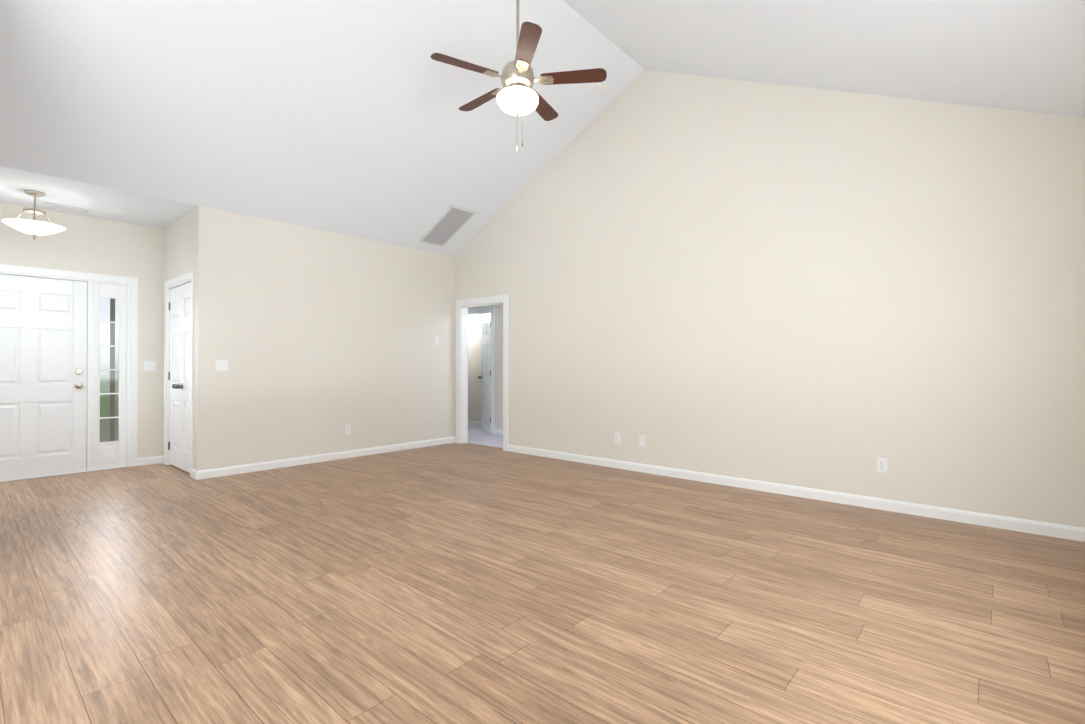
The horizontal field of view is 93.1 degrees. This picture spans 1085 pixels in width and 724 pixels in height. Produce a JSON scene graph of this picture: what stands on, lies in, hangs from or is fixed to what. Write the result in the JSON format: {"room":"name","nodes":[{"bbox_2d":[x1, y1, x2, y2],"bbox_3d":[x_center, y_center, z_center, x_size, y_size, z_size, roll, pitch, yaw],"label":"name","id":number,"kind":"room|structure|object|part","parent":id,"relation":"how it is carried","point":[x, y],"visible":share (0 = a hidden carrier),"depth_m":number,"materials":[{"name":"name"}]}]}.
{"room":"empty living room","nodes":[
{"label":"empty living room","id":0,"kind":"room"},
{"bbox_2d":[0,202,163,457],"bbox_3d":[-5.132,-0.220,5.360,0.150,2.796,8.640,0,0,41],"label":"wall","id":1,"kind":"structure","parent":0,"point":[86,244],"depth_m":5.76,"materials":[{"name":"beige paint"}]},
{"bbox_2d":[0,274,86,479],"bbox_3d":[-5.198,0.150,5.177,0.114,2.030,0.918,0,0,41],"label":"front door","id":2,"kind":"structure","parent":1,"relation":"in","point":[43,358],"depth_m":5.28,"materials":[{"name":"white paint"}]},
{"bbox_3d":[-5.193,0.152,5.150,0.072,1.640,0.884,0,0,41],"label":"front door hardware","id":3,"kind":"part","parent":2,"relation":"part of","materials":[{"name":"silver metal"}]},
{"bbox_2d":[0,264,137,481],"bbox_3d":[-5.135,0.110,5.342,0.166,2.135,1.452,0,0,41],"label":"door frame","id":4,"kind":"structure","parent":1,"relation":"attached to","point":[122,452],"depth_m":5.67,"materials":[{"name":"white paint"}]},
{"bbox_2d":[100,298,118,441],"bbox_3d":[-4.797,0.086,5.684,0.004,1.586,0.174,0,0,41],"label":"sidelight glass","id":5,"kind":"object","parent":4,"relation":"in","point":[109,380],"visible":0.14,"depth_m":5.69,"materials":[{"name":"clear glass"}]},
{"bbox_2d":[144,361,155,370],"bbox_3d":[-4.524,0.047,5.923,0.020,0.115,0.116,0,0,41],"label":"light switch","id":6,"kind":"object","parent":1,"relation":"attached to","point":[149,365],"visible":1,"depth_m":5.92,"materials":[{"name":"white plastic"}]},
{"bbox_2d":[163,208,194,468],"bbox_3d":[-3.955,-0.219,5.671,1.210,2.796,0.120,0,0,41],"label":"wall","id":7,"kind":"structure","parent":0,"point":[179,249],"depth_m":5.57,"materials":[{"name":"beige paint"}]},
{"bbox_2d":[170,285,181,468],"bbox_3d":[-4.103,0.165,5.769,0.450,2.005,0.036,0,0,41],"label":"closet door","id":8,"kind":"structure","parent":7,"relation":"in","point":[175,367],"depth_m":5.76,"materials":[{"name":"white paint"}]},
{"bbox_2d":[174,383,182,388],"bbox_3d":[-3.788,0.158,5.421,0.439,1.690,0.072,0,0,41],"label":"hardware piece","id":9,"kind":"object","parent":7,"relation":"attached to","point":[176,386],"visible":0.56,"depth_m":5.53,"materials":[{"name":"silver metal"}]},
{"bbox_2d":[164,271,193,476],"bbox_3d":[-3.928,0.127,5.635,1.055,2.105,0.136,0,0,41],"label":"trim","id":10,"kind":"structure","parent":7,"relation":"attached to","point":[179,280],"depth_m":5.89,"materials":[{"name":"white paint"}]},
{"bbox_2d":[181,282,190,472],"bbox_3d":[-3.761,0.164,5.469,0.450,2.005,0.036,0,0,41],"label":"closet door","id":11,"kind":"structure","parent":7,"relation":"in","point":[185,380],"depth_m":5.50,"materials":[{"name":"white paint"}]},
{"bbox_2d":[194,206,453,470],"bbox_3d":[-2.423,-0.215,6.409,0.120,2.796,3.250,0,0,41],"label":"wall","id":12,"kind":"structure","parent":0,"point":[318,340],"depth_m":6.01,"materials":[{"name":"beige paint"}]},
{"bbox_2d":[215,360,227,370],"bbox_3d":[-3.305,0.034,5.296,0.020,0.115,0.116,0,0,41],"label":"light switch","id":13,"kind":"object","parent":12,"relation":"attached to","point":[221,365],"visible":1,"depth_m":5.30,"materials":[{"name":"white plastic"}]},
{"bbox_2d":[194,437,455,479],"bbox_3d":[-2.375,1.139,6.350,0.020,0.088,3.264,0,0,41],"label":"baseboard","id":14,"kind":"structure","parent":12,"relation":"attached to","point":[239,469],"depth_m":5.99,"materials":[{"name":"white paint"}]},
{"bbox_2d":[345,425,350,434],"bbox_3d":[-2.400,0.836,6.333,0.008,0.115,0.070,0,0,41],"label":"outlet","id":15,"kind":"object","parent":12,"relation":"attached to","point":[348,428],"visible":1,"depth_m":6.33,"materials":[{"name":"white plastic"}]},
{"bbox_2d":[435,337,438,344],"bbox_3d":[-1.515,-0.301,7.348,0.006,0.115,0.070,0,0,41],"label":"switch plate","id":16,"kind":"object","parent":12,"relation":"attached to","point":[436,340],"visible":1,"depth_m":7.35,"materials":[{"name":"white plastic"}]},
{"bbox_2d":[468,313,486,421],"bbox_3d":[-1.929,-0.024,8.874,2.390,2.440,0.870,0,0,41],"label":"wall","id":17,"kind":"structure","parent":0,"point":[474,366],"depth_m":8.03,"materials":[{"name":"beige paint"}]},
{"bbox_2d":[468,425,502,447],"bbox_3d":[-0.730,1.221,8.408,4.800,0.064,1.760,0,0,41],"label":"floor","id":18,"kind":"structure","parent":0,"point":[479,435],"depth_m":8.08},
{"bbox_2d":[468,420,480,425],"bbox_3d":[-0.352,1.152,8.839,4.600,0.088,0.014,0,0,41],"label":"baseboard","id":19,"kind":"structure","parent":18,"relation":"on","point":[475,423],"depth_m":9.64,"materials":[{"name":"white paint"}]},
{"bbox_2d":[468,304,502,429],"bbox_3d":[-0.710,-0.026,8.437,4.800,2.440,0.100,0,0,41],"label":"wall","id":20,"kind":"structure","parent":0,"point":[498,366],"depth_m":8.37,"materials":[{"name":"beige paint"}]},
{"bbox_2d":[468,306,494,434],"bbox_3d":[-1.109,0.138,8.777,0.940,2.115,0.118,0,0,41],"label":"door frame","id":21,"kind":"structure","parent":20,"relation":"attached to","point":[481,310],"depth_m":8.45,"materials":[{"name":"white paint"}]},
{"bbox_2d":[481,312,490,432],"bbox_3d":[-0.965,0.176,8.885,0.036,2.015,0.760,0,0,-19],"label":"hall door","id":22,"kind":"structure","parent":20,"relation":"in","point":[485,371],"depth_m":8.84,"materials":[{"name":"white paint"}]},
{"bbox_2d":[494,429,502,435],"bbox_3d":[0.091,1.145,7.653,2.370,0.088,0.014,0,0,41],"label":"baseboard","id":23,"kind":"structure","parent":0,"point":[496,432],"depth_m":8.35,"materials":[{"name":"white paint"}]},
{"bbox_2d":[0,443,1084,723],"bbox_3d":[-2.195,1.194,2.696,8.070,0.060,8.760,0,0,41],"label":"floor","id":24,"kind":"structure","parent":0,"point":[462,583],"depth_m":2.48,"materials":[{"name":"brown wood"}]},
{"bbox_2d":[0,0,1084,256],"bbox_3d":[-2.195,-2.435,2.715,8.070,1.821,8.760,0,0,41],"label":"ceiling","id":25,"kind":"structure","parent":0,"point":[344,116],"depth_m":4.28,"materials":[{"name":"white paint"}]},
{"bbox_2d":[1,190,65,239],"bbox_3d":[-4.695,-1.351,4.749,0.430,0.440,0.430,0,0,41],"label":"pendant light","id":26,"kind":"object","parent":25,"relation":"hanging from","point":[34,228],"visible":1,"depth_m":4.69,"materials":[{"name":"white glass"}]},
{"bbox_3d":[-4.695,-1.220,4.748,0.430,0.096,0.430,0,0,41],"label":"lamp shade","id":27,"kind":"part","parent":26,"relation":"part of","materials":[{"name":"white glass"}]},
{"bbox_2d":[42,202,88,211],"bbox_3d":[-4.820,-1.565,5.199,0.130,0.009,0.340,0,0,41],"label":"ceiling vent","id":28,"kind":"object","parent":25,"relation":"in","point":[65,207],"visible":1,"depth_m":5.19,"materials":[{"name":"white metal"}]},
{"bbox_2d":[419,205,475,246],"bbox_3d":[-1.274,-1.803,6.862,0.710,0.357,0.405,0,0,41],"label":"ceiling vent","id":29,"kind":"object","parent":25,"relation":"in","point":[448,225],"visible":1,"depth_m":6.84,"materials":[{"name":"white metal"}]},
{"bbox_2d":[430,0,606,151],"bbox_3d":[-0.229,-2.381,4.070,1.282,1.535,1.332,0,0,41],"label":"ceiling fan","id":30,"kind":"object","parent":25,"relation":"hanging from","point":[516,95],"visible":1,"depth_m":3.94,"materials":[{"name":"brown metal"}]},
{"bbox_3d":[-0.194,-2.026,4.030,0.330,0.127,0.330,0,0,41],"label":"lamp shade","id":31,"kind":"part","parent":30,"relation":"part of","materials":[{"name":"white glass"}]},
{"bbox_3d":[-0.207,-2.539,4.046,0.534,1.220,0.547,0,0,41],"label":"motor","id":32,"kind":"part","parent":30,"relation":"part of","materials":[{"name":"silver metal"}]},
{"bbox_3d":[-0.178,-1.874,4.030,0.079,0.420,0.144,0,0,41],"label":"pull chain","id":33,"kind":"part","parent":30,"relation":"part of","materials":[{"name":"silver metal"}]},
{"bbox_2d":[595,81,606,93],"bbox_3d":[0.627,-2.942,5.510,0.129,0.083,0.136,0,0,41],"label":"smoke detector","id":34,"kind":"object","parent":25,"relation":"attached to","point":[600,87],"visible":0.94,"depth_m":5.48,"materials":[{"name":"white plastic"}]},
{"bbox_2d":[454,70,1084,527],"bbox_3d":[1.165,-1.002,5.507,6.710,4.360,0.120,0,0,41],"label":"wall","id":35,"kind":"structure","parent":0,"point":[832,290],"depth_m":4.44,"materials":[{"name":"beige paint"}]},
{"bbox_2d":[456,294,507,450],"bbox_3d":[-0.816,0.142,7.238,1.070,2.090,0.152,0,0,41],"label":"door frame","id":36,"kind":"structure","parent":35,"relation":"attached to","point":[462,306],"depth_m":7.49,"materials":[{"name":"white paint"}]},
{"bbox_2d":[615,433,619,443],"bbox_3d":[0.829,0.847,5.701,0.070,0.115,0.016,0,0,41],"label":"outlet","id":37,"kind":"object","parent":35,"relation":"attached to","point":[617,437],"visible":1,"depth_m":5.70,"materials":[{"name":"white plastic"}]},
{"bbox_2d":[639,435,644,445],"bbox_3d":[1.069,0.844,5.498,0.070,0.115,0.006,0,0,41],"label":"outlet","id":38,"kind":"object","parent":35,"relation":"attached to","point":[641,440],"visible":1,"depth_m":5.50,"materials":[{"name":"white plastic"}]},
{"bbox_2d":[508,445,1084,541],"bbox_3d":[1.538,1.132,5.080,5.300,0.088,0.014,0,0,41],"label":"baseboard","id":39,"kind":"structure","parent":35,"relation":"attached to","point":[1026,526],"depth_m":4.24,"materials":[{"name":"white paint"}]},
{"bbox_2d":[877,457,886,472],"bbox_3d":[2.692,0.817,4.073,0.070,0.115,0.008,0,0,41],"label":"outlet","id":40,"kind":"object","parent":35,"relation":"attached to","point":[881,464],"visible":1,"depth_m":4.07,"materials":[{"name":"white plastic"}]}
]}

